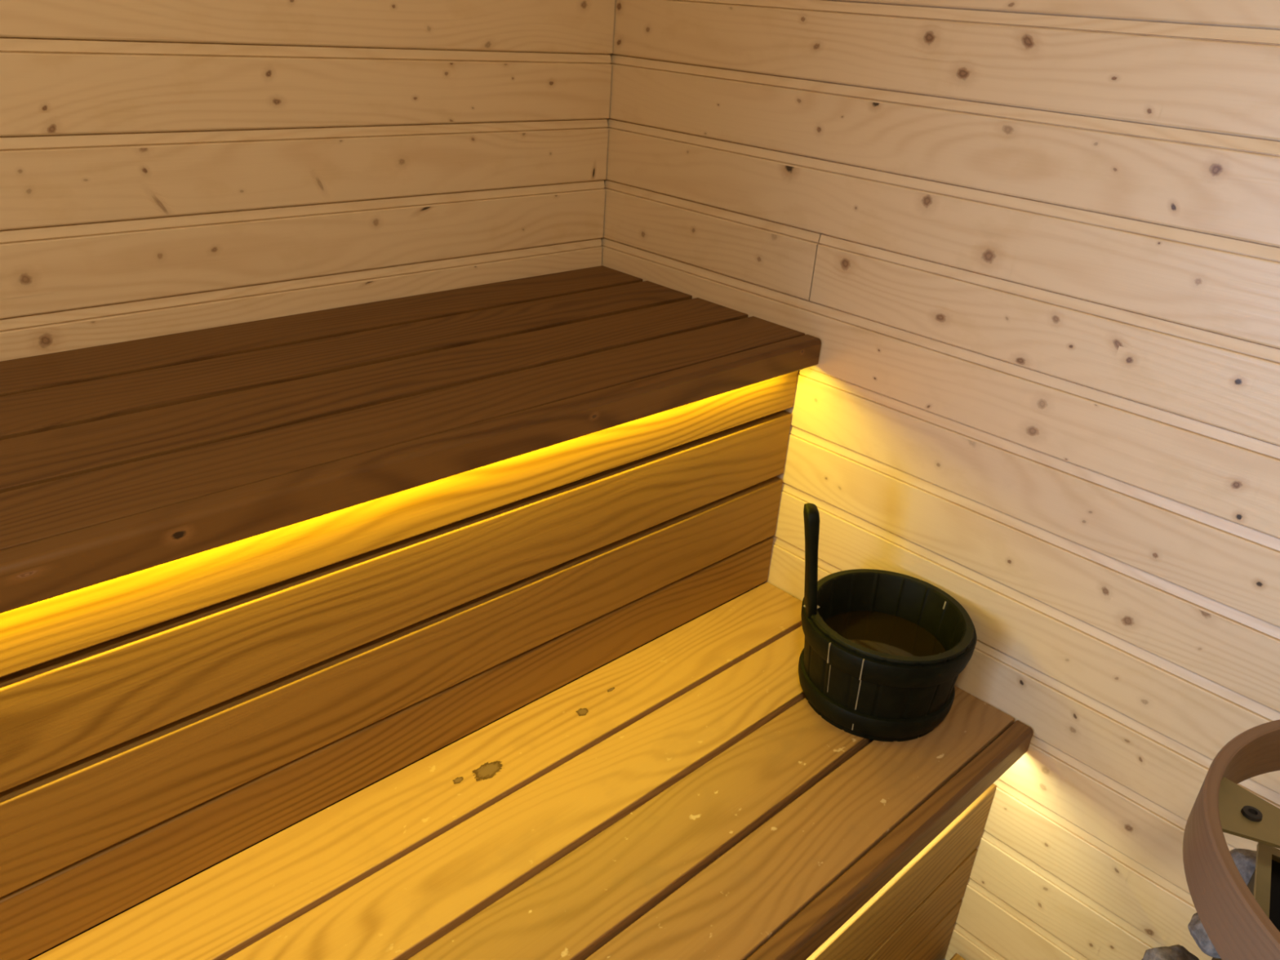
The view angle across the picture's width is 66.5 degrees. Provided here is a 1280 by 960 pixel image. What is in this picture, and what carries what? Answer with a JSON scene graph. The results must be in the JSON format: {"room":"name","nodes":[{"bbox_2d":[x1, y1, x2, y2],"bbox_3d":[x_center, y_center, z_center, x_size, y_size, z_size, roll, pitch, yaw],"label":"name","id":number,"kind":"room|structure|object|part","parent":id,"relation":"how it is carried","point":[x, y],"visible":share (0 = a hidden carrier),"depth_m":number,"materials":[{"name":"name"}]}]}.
{"room":"spa","nodes":[
{"label":"spa","id":0,"kind":"room"},
{"bbox_2d":[0,0,615,361],"bbox_3d":[-0.695,-0.296,0.826,1.783,2.027,0.026,-20,35,-40],"label":"wall","id":1,"kind":"structure","parent":0,"point":[167,166],"depth_m":1.09,"materials":[{"name":"brown wood"}]},
{"bbox_2d":[600,0,1279,959],"bbox_3d":[0.515,-0.241,0.902,0.026,2.027,1.640,-20,35,-40],"label":"wall","id":2,"kind":"structure","parent":0,"point":[1030,249],"depth_m":1.07,"materials":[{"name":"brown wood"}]},
{"bbox_3d":[-0.200,0.930,0.769,1.785,0.051,1.615,-20,35,-40],"label":"floor","id":3,"kind":"structure","parent":0,"visible":0},
{"bbox_2d":[0,265,821,959],"bbox_3d":[-0.578,0.334,0.963,1.765,0.795,0.415,-20,35,-40],"label":"bench","id":4,"kind":"object","parent":3,"relation":"on","point":[255,575],"visible":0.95,"depth_m":0.92,"materials":[{"name":"brown wood"}]},
{"bbox_3d":[-0.339,0.342,1.017,0.051,0.766,0.042,-20,35,-40],"label":"support post","id":5,"kind":"part","parent":4,"relation":"part of","materials":[{"name":"brown wood"}]},
{"bbox_3d":[-0.417,0.064,0.673,1.765,0.034,0.025,-20,35,-40],"label":"trim","id":6,"kind":"part","parent":4,"relation":"part of","materials":[{"name":"brown wood"}]},
{"bbox_3d":[0.029,0.209,1.345,0.051,0.766,0.042,-20,35,-40],"label":"support post","id":7,"kind":"part","parent":4,"relation":"part of","materials":[{"name":"brown wood"}]},
{"bbox_2d":[31,582,1033,959],"bbox_3d":[-0.327,0.639,0.804,1.765,0.422,0.409,-20,35,-40],"label":"bench","id":8,"kind":"object","parent":3,"relation":"on","point":[683,797],"visible":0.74,"depth_m":0.98,"materials":[{"name":"brown wood"}]},
{"bbox_2d":[798,502,976,742],"bbox_3d":[0.290,0.149,1.133,0.202,0.251,0.200,-20,35,-40],"label":"bucket","id":9,"kind":"object","parent":8,"relation":"on","point":[861,691],"visible":0.94,"depth_m":1.10,"materials":[{"name":"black wood"}]},
{"bbox_3d":[0.193,0.093,1.106,0.033,0.139,0.032,4,26,-2],"label":"handle","id":10,"kind":"part","parent":9,"relation":"part of","materials":[{"name":"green wood"}]},
{"bbox_2d":[824,610,946,656],"bbox_3d":[0.285,0.225,1.170,0.154,0.058,0.154,-20,35,-40],"label":"water","id":11,"kind":"object","parent":9,"relation":"in","point":[884,633],"visible":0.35,"depth_m":1.18,"materials":[{"name":"brown liquid"}]},
{"bbox_3d":[-0.180,0.535,0.598,1.765,0.034,0.023,-20,35,-40],"label":"trim","id":12,"kind":"part","parent":8,"relation":"part of","materials":[{"name":"brown wood"}]},
{"bbox_2d":[950,953,965,959],"bbox_3d":[0.137,0.826,0.936,1.010,0.036,0.216,-20,35,-40],"label":"duckboard","id":13,"kind":"object","parent":3,"relation":"on","point":[956,957],"visible":1,"depth_m":1.31,"materials":[{"name":"brown wood"}]},
{"bbox_2d":[1141,719,1279,959],"bbox_3d":[0.514,0.577,0.735,0.367,0.710,0.367,-20,35,-40],"label":"heater","id":14,"kind":"object","parent":3,"relation":"on","point":[1242,922],"depth_m":0.65,"materials":[{"name":"brown wood"}]},
{"bbox_3d":[0.382,0.357,0.695,0.042,0.034,0.045,7,26,5],"label":"heater stone","id":15,"kind":"part","parent":14,"relation":"part of","materials":[{"name":"grey stone"}]},
{"bbox_3d":[0.405,0.322,0.690,0.031,0.029,0.032,20,30,29],"label":"heater stone","id":16,"kind":"part","parent":14,"relation":"part of","materials":[{"name":"grey stone"}]},
{"bbox_3d":[0.470,0.303,0.760,0.035,0.035,0.033,26,33,37],"label":"heater stone","id":17,"kind":"part","parent":14,"relation":"part of","materials":[{"name":"grey stone"}]},
{"bbox_3d":[0.462,0.298,0.628,0.119,0.004,0.119,19,30,27],"label":"duct frame","id":18,"kind":"part","parent":14,"relation":"part of","materials":[{"name":"metal"}]}
]}

